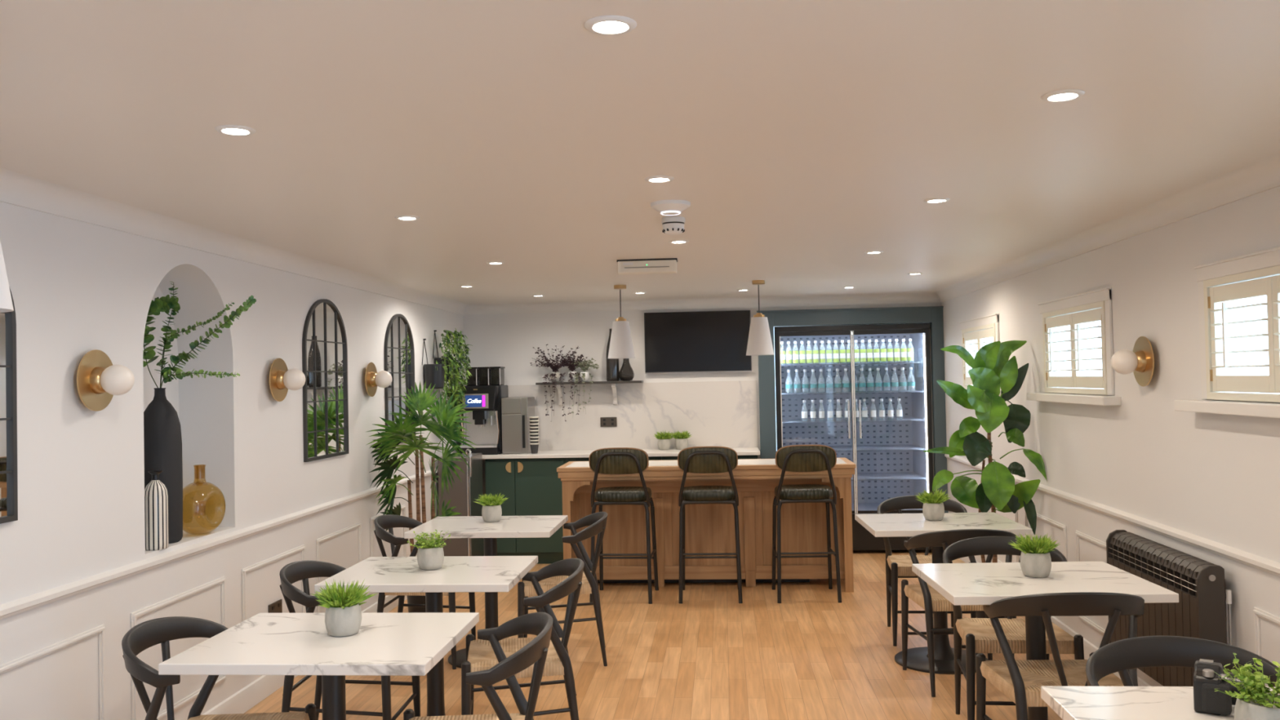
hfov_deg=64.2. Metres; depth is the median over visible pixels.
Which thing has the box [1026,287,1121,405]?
window
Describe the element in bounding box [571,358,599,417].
trailing plant
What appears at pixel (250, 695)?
baseboard
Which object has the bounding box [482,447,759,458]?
countertop
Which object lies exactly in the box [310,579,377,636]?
potted plant
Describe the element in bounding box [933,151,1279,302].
trim
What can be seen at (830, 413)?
bottle
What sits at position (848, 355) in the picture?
juice bottle
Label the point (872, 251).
recessed light
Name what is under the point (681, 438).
potted plant
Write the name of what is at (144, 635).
dining chair
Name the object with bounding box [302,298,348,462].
arched mirror
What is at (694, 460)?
bar stool
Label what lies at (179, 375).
branch
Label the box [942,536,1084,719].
dining chair
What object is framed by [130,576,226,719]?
trim
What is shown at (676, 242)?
recessed light
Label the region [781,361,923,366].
shelf
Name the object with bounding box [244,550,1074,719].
floor
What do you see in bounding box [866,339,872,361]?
juice bottle
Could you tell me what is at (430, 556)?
potted plant
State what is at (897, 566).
dining chair
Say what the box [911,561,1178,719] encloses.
cafe table
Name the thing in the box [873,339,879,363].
juice bottle
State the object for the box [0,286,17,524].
arched mirror
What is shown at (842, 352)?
juice bottle
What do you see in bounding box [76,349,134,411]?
wall sconce
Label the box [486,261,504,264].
recessed light
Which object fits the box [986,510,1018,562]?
trim
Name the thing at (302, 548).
trim
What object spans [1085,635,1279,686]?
dining chair
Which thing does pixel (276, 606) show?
wall socket
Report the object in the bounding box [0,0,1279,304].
ceiling
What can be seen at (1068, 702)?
cafe table
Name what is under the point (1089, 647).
baseboard
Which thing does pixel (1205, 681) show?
holder
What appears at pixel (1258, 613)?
trim
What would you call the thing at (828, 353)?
juice bottle
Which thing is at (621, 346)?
pendant lamp
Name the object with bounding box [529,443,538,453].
paper cup
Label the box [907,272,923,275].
recessed light
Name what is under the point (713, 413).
backsplash
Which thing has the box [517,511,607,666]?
dining chair
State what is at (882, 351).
juice bottle
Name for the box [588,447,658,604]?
bar stool
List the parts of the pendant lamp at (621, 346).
lamp shade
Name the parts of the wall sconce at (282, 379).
globe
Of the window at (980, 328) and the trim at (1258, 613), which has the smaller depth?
the trim at (1258, 613)
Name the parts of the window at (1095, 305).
tilt rod, shutter panel, sill, shutter frame, tilt rod, shutter panel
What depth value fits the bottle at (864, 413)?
8.97 m
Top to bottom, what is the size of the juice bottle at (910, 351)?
0.205 m
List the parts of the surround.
panel, cornice, panel, panel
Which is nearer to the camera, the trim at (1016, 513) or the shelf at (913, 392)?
the trim at (1016, 513)
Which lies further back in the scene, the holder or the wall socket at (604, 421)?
the wall socket at (604, 421)
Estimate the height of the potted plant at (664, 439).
0.169 m
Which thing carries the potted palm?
on the floor
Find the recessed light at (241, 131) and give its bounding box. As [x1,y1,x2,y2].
[214,124,256,136]
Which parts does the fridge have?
door frame, handle, handle, price rail, price rail, kick panel, door frame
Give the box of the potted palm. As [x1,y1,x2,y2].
[366,380,477,613]
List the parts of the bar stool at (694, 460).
leg, leg, backrest, seat rail, seat, leg, leg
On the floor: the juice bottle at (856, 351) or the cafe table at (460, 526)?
the cafe table at (460, 526)
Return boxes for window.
[959,313,1000,395]
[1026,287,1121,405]
[1173,246,1279,417]
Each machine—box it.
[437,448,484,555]
[458,366,507,454]
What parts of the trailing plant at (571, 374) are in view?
pot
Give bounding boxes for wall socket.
[268,599,282,613]
[600,417,617,426]
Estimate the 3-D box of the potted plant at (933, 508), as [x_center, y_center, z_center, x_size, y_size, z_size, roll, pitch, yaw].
[1.592,0.781,5.541,0.206,0.172,0.195,-1,-1,5]
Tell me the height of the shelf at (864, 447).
0.008 m
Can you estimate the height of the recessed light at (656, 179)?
0.006 m
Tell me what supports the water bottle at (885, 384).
on the fridge
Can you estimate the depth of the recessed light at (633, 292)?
8.16 m
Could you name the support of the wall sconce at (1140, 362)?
attached to the wall at (1215, 477)
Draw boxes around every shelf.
[535,380,643,405]
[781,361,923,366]
[781,390,924,394]
[782,417,924,422]
[827,444,925,451]
[850,471,926,479]
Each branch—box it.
[142,294,180,387]
[155,281,177,387]
[157,302,234,382]
[160,295,256,386]
[160,368,239,387]
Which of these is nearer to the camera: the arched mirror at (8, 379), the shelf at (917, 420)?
the arched mirror at (8, 379)
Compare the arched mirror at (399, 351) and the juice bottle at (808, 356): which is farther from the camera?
the juice bottle at (808, 356)
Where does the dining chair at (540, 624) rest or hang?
on the floor
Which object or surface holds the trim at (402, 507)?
attached to the wall at (77, 288)
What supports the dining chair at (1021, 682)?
on the floor
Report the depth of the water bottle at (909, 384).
8.94 m
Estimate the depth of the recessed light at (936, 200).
4.09 m
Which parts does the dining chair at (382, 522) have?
leg, backrest, leg, seat, leg, leg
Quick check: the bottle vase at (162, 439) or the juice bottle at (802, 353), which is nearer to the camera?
the bottle vase at (162, 439)
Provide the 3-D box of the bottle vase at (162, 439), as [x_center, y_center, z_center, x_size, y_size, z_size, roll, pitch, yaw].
[-2.059,0.451,4.382,0.172,0.662,0.172,-1,-1,5]
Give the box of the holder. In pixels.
[1192,658,1255,715]
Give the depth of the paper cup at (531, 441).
8.69 m
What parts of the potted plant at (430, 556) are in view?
pot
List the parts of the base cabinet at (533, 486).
door, handle, handle, kick plate, door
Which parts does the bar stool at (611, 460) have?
leg, leg, backrest, seat rail, seat, seat rail, leg, leg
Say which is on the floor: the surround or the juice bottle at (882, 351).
the surround
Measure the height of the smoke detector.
0.072 m
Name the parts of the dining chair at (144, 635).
leg, backrest, leg, seat, leg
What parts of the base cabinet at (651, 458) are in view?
door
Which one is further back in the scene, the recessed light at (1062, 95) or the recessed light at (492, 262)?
the recessed light at (492, 262)
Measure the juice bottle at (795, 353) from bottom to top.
0.205 m
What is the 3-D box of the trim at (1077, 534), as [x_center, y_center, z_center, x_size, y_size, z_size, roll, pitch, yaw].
[2.342,1.157,5.159,0.014,0.476,0.760,-1,-1,5]
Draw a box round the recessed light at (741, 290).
[737,288,749,291]
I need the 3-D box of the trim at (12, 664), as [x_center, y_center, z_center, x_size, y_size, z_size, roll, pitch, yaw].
[-2.009,1.209,3.399,0.014,0.476,0.755,-1,-1,5]
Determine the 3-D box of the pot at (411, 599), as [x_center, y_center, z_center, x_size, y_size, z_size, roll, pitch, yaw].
[-1.445,1.578,6.831,0.248,0.250,0.248,-1,-1,5]
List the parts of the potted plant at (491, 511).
pot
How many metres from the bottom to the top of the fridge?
1.950 m
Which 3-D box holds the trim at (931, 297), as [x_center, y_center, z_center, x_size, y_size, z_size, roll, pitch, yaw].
[0.505,-0.493,8.958,4.211,0.084,0.082,-1,-1,5]
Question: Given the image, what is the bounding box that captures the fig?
[923,340,1046,617]
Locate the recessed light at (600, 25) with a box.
[584,15,636,35]
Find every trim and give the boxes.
[0,168,469,315]
[0,467,438,619]
[0,624,105,719]
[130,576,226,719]
[241,544,306,621]
[315,522,361,613]
[369,504,406,556]
[463,292,940,315]
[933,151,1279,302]
[944,453,1279,577]
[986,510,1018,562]
[1024,510,1067,561]
[1075,530,1106,635]
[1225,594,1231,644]
[1253,607,1279,656]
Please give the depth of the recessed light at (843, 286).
8.03 m
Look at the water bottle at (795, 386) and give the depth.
9.02 m
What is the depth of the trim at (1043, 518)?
5.84 m
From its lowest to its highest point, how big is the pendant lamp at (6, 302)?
0.538 m
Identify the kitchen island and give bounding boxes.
[556,457,856,592]
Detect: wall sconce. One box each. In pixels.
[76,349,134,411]
[269,358,305,401]
[364,362,391,396]
[1111,336,1154,386]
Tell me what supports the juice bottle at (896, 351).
on the fridge
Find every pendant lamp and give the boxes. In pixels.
[0,240,13,312]
[608,284,635,358]
[746,280,773,355]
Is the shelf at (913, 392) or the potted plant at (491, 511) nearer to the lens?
the potted plant at (491, 511)
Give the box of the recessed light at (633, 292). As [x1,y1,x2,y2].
[633,292,646,293]
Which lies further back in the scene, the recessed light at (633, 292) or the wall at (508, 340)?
the wall at (508, 340)
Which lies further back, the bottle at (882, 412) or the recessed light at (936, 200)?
the bottle at (882, 412)
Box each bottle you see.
[780,342,785,363]
[785,369,792,393]
[786,341,791,363]
[792,341,798,364]
[793,369,800,393]
[799,341,805,364]
[801,368,808,393]
[801,400,807,417]
[805,341,812,363]
[809,368,817,387]
[809,400,816,417]
[812,341,818,362]
[817,368,825,387]
[818,400,824,417]
[819,340,825,362]
[826,340,832,364]
[826,368,833,387]
[826,400,833,421]
[832,340,839,364]
[834,368,841,387]
[835,399,841,421]
[839,340,845,362]
[842,368,849,386]
[844,399,850,417]
[846,340,850,362]
[853,339,859,361]
[855,399,858,417]
[858,368,866,386]
[859,339,866,361]
[862,399,867,417]
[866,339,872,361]
[866,368,874,386]
[870,399,876,419]
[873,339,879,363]
[875,368,882,386]
[879,398,884,417]
[880,339,886,361]
[883,367,890,386]
[886,339,893,361]
[887,398,893,420]
[891,367,898,391]
[893,338,900,360]
[896,398,902,416]
[899,367,906,386]
[900,338,906,360]
[907,338,913,360]
[907,367,915,386]
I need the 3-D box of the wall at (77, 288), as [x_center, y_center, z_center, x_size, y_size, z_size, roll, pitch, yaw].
[-2.167,0.543,4.329,0.420,2.350,11.500,-1,-1,5]
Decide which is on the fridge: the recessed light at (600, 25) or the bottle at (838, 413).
the bottle at (838, 413)
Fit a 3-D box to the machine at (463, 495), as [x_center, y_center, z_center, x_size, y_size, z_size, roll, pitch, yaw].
[-1.451,1.223,8.328,0.285,1.020,0.470,-1,-1,5]
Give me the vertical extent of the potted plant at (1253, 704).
0.185 m
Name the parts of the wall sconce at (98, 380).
globe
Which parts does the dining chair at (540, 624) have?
leg, seat, leg, backrest, leg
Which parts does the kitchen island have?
leg frame, rail, cornice, rail, leg frame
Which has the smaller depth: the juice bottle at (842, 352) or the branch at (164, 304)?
the branch at (164, 304)
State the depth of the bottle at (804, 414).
9.01 m
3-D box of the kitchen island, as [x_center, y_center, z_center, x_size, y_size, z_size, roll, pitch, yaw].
[0.497,1.224,7.624,2.150,0.913,0.600,-1,-1,5]
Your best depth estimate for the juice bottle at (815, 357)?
9.01 m
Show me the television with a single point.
(700, 341)
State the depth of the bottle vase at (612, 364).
8.90 m
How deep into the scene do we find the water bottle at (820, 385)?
9.00 m
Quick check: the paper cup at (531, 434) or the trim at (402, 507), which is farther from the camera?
the paper cup at (531, 434)
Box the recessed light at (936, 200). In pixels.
[923,197,950,203]
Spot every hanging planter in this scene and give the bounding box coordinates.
[422,338,448,388]
[432,328,472,427]
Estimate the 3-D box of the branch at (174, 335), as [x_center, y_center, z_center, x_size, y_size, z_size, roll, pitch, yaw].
[-1.893,-0.055,4.361,0.367,0.377,0.058,-1,-1,9]
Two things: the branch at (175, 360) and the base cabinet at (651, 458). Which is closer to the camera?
the branch at (175, 360)
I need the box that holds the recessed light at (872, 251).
[864,250,883,253]
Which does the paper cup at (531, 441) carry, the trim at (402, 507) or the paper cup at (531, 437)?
the paper cup at (531, 437)
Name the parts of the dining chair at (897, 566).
leg, leg, backrest, seat, leg, leg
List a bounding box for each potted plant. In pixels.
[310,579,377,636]
[407,529,450,569]
[474,493,510,522]
[653,431,675,449]
[671,430,691,449]
[915,488,951,520]
[1008,532,1059,577]
[1214,653,1279,719]
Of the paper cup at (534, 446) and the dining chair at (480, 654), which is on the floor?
the dining chair at (480, 654)
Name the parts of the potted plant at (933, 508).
pot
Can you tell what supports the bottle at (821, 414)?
on the fridge
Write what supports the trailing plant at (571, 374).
on the wall shelf at (614, 384)
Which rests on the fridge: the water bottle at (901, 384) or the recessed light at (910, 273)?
the water bottle at (901, 384)
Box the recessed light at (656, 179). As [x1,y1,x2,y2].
[644,175,674,182]
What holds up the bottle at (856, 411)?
on the fridge
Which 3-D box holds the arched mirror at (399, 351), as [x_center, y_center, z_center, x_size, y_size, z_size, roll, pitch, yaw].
[-1.717,0.131,7.308,0.018,0.923,0.636,-1,-1,5]
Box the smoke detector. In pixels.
[661,216,685,235]
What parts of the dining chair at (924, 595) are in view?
leg, leg, seat, backrest, leg, leg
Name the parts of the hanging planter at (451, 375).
pot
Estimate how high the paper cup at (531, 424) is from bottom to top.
0.090 m
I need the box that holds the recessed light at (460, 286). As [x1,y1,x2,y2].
[459,285,474,287]
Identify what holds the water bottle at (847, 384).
on the fridge
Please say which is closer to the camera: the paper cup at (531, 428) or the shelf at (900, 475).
the paper cup at (531, 428)
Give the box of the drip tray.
[460,444,499,448]
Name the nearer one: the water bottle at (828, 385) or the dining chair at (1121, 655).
the dining chair at (1121, 655)
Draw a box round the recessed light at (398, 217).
[394,215,419,220]
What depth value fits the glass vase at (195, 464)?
4.59 m
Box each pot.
[406,595,426,613]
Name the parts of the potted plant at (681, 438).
pot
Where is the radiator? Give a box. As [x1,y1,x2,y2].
[1106,529,1231,686]
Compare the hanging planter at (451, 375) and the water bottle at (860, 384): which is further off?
the water bottle at (860, 384)
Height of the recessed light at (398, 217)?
0.006 m
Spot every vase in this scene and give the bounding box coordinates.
[143,387,182,543]
[144,470,168,551]
[182,464,225,534]
[605,328,619,381]
[618,358,634,381]
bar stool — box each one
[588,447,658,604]
[677,446,742,603]
[772,444,841,603]
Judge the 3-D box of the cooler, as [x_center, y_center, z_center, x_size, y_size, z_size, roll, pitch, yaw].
[-1.055,0.565,8.870,0.225,0.480,0.350,-1,-1,5]
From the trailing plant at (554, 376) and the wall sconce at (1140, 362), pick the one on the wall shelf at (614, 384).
the trailing plant at (554, 376)
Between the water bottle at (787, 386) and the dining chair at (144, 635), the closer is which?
the dining chair at (144, 635)
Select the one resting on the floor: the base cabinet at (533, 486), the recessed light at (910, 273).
the base cabinet at (533, 486)
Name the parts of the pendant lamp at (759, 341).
lamp shade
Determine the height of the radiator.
0.560 m
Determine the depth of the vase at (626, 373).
8.89 m
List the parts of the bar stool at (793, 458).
leg, leg, seat rail, seat, backrest, seat rail, leg, leg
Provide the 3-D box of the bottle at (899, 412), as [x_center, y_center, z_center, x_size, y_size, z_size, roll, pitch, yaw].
[2.278,0.432,8.965,0.051,0.188,0.051,-1,-1,5]
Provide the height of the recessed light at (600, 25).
0.006 m
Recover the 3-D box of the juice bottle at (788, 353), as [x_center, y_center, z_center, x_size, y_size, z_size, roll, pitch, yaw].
[1.320,-0.061,9.051,0.053,0.205,0.053,-1,-1,5]
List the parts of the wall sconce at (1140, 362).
globe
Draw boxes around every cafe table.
[158,612,479,719]
[314,555,537,716]
[404,515,568,668]
[854,512,1032,674]
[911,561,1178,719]
[1040,685,1279,719]
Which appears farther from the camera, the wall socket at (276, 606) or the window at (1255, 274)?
the wall socket at (276, 606)
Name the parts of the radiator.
panel, panel, control knob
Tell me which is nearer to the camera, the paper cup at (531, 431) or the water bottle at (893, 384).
the paper cup at (531, 431)
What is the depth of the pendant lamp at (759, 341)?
7.30 m
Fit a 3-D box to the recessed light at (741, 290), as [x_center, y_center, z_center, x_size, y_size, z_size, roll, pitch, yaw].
[0.822,-0.555,8.111,0.104,0.006,0.104,-1,-1,5]
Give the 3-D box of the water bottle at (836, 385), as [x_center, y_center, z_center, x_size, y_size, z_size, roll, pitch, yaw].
[1.746,0.182,9.012,0.065,0.210,0.065,-1,-1,5]
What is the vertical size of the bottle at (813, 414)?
0.188 m
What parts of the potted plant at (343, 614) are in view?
pot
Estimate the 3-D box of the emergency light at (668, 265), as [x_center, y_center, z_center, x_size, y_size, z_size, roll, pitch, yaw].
[0.044,-0.542,5.951,0.350,0.084,0.110,-1,-1,5]
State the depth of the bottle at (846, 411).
8.99 m
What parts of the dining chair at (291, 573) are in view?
leg, backrest, leg, leg, leg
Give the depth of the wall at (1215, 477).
4.51 m
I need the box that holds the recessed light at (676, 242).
[668,240,688,244]
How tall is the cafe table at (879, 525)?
0.750 m
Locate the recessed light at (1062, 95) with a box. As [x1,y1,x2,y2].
[1040,88,1084,102]
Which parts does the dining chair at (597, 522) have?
leg, leg, seat, backrest, leg, leg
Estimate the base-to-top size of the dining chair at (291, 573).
0.799 m
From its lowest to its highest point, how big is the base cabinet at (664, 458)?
0.899 m
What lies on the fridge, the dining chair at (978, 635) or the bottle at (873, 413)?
the bottle at (873, 413)
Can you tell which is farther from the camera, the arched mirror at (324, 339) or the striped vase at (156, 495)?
the arched mirror at (324, 339)
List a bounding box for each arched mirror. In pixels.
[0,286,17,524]
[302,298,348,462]
[384,314,415,443]
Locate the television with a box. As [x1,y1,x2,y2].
[644,310,751,373]
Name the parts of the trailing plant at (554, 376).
pot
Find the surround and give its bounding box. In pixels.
[756,306,948,512]
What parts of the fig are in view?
stem, stem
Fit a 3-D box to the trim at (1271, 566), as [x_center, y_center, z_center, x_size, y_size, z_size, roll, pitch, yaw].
[2.270,0.739,4.445,0.026,0.044,8.550,-1,-1,5]
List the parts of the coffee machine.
rail, panel, splash plate, lid, rail, lid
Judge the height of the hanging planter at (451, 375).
0.873 m
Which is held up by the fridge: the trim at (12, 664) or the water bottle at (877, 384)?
the water bottle at (877, 384)
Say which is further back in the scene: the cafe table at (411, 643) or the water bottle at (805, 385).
the water bottle at (805, 385)
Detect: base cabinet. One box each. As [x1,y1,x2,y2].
[484,457,564,564]
[564,456,662,463]
[662,455,757,460]
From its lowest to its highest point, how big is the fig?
1.739 m
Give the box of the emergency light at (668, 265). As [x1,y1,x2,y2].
[617,257,677,275]
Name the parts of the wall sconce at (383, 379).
globe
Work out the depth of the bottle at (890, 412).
8.95 m
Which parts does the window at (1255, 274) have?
tilt rod, sill, shutter frame, shutter panel, shutter panel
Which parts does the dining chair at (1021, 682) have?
leg, leg, seat, backrest, leg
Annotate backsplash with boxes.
[507,380,758,450]
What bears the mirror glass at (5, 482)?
attached to the arched mirror at (8, 379)
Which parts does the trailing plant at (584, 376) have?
pot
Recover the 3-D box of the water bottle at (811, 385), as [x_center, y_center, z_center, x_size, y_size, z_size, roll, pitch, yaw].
[1.534,0.187,9.029,0.065,0.210,0.065,-1,-1,5]
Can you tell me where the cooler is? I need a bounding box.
[501,396,534,453]
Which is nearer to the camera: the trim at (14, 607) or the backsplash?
the trim at (14, 607)
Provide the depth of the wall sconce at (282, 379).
5.21 m
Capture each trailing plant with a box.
[530,344,578,421]
[559,352,587,416]
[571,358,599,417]
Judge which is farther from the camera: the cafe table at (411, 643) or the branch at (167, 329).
the branch at (167, 329)
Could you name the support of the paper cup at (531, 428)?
on the paper cup at (531, 431)
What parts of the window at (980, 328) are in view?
tilt rod, shutter panel, shutter frame, shutter panel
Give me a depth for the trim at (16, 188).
4.33 m
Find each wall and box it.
[0,201,464,719]
[462,302,941,544]
[926,186,1279,686]
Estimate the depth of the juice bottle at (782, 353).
9.03 m
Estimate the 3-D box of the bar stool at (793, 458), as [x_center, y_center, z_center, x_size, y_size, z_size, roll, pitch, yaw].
[1.155,1.122,7.178,0.437,1.075,0.487,-1,-1,3]
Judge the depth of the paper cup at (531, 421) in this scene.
8.69 m
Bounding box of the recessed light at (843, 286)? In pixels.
[842,286,855,288]
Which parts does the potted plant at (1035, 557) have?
pot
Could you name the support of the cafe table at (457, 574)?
on the floor
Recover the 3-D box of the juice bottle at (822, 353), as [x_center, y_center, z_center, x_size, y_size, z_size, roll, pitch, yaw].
[1.614,-0.067,9.027,0.053,0.205,0.053,-1,-1,5]
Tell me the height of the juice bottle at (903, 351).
0.205 m
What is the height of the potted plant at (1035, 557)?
0.172 m
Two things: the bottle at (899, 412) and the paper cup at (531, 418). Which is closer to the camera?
the paper cup at (531, 418)
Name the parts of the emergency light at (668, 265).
plate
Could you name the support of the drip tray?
on the coffee machine
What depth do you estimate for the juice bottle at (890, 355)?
8.96 m
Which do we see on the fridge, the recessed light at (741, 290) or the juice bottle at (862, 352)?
the juice bottle at (862, 352)
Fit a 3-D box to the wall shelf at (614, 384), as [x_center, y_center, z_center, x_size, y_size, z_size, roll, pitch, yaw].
[-0.439,0.295,8.965,0.930,0.210,0.190,-1,-1,5]
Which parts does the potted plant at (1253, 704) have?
pot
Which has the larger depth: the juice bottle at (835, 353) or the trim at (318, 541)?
the juice bottle at (835, 353)
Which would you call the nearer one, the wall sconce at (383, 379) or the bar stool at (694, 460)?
the wall sconce at (383, 379)
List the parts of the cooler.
panel, door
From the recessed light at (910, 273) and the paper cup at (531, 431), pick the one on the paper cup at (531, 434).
the paper cup at (531, 431)
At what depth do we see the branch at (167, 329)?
4.39 m
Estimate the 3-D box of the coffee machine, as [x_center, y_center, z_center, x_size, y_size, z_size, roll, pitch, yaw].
[-1.366,0.437,8.883,0.360,0.750,0.418,-1,-1,5]
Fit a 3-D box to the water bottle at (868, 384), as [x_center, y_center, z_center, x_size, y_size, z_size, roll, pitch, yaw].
[2.029,0.176,8.989,0.065,0.210,0.065,-1,-1,5]
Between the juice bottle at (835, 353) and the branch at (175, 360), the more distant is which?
the juice bottle at (835, 353)
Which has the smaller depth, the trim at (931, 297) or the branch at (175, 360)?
the branch at (175, 360)
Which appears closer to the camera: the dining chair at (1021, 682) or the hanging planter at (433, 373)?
the dining chair at (1021, 682)
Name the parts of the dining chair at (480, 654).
leg, leg, seat, leg, backrest, leg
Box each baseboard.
[201,595,407,715]
[959,556,1151,686]
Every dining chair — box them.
[121,616,316,719]
[279,560,420,719]
[373,514,475,669]
[403,612,553,719]
[461,558,584,719]
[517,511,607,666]
[877,495,976,646]
[901,528,1016,697]
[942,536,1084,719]
[975,591,1144,719]
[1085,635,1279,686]
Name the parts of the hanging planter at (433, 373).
pot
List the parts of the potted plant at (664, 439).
pot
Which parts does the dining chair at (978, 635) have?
leg, leg, backrest, seat, leg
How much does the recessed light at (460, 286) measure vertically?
0.006 m
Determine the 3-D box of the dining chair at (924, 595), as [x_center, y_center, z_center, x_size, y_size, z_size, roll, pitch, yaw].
[1.590,1.210,5.090,0.526,0.799,0.498,-1,-1,2]
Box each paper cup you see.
[528,416,538,420]
[528,419,538,423]
[528,422,538,426]
[528,426,538,430]
[528,429,538,433]
[528,432,538,436]
[529,435,538,439]
[529,439,538,443]
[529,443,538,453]
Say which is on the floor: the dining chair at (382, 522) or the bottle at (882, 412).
the dining chair at (382, 522)
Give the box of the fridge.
[773,323,933,550]
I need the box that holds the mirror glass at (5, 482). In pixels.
[0,312,10,517]

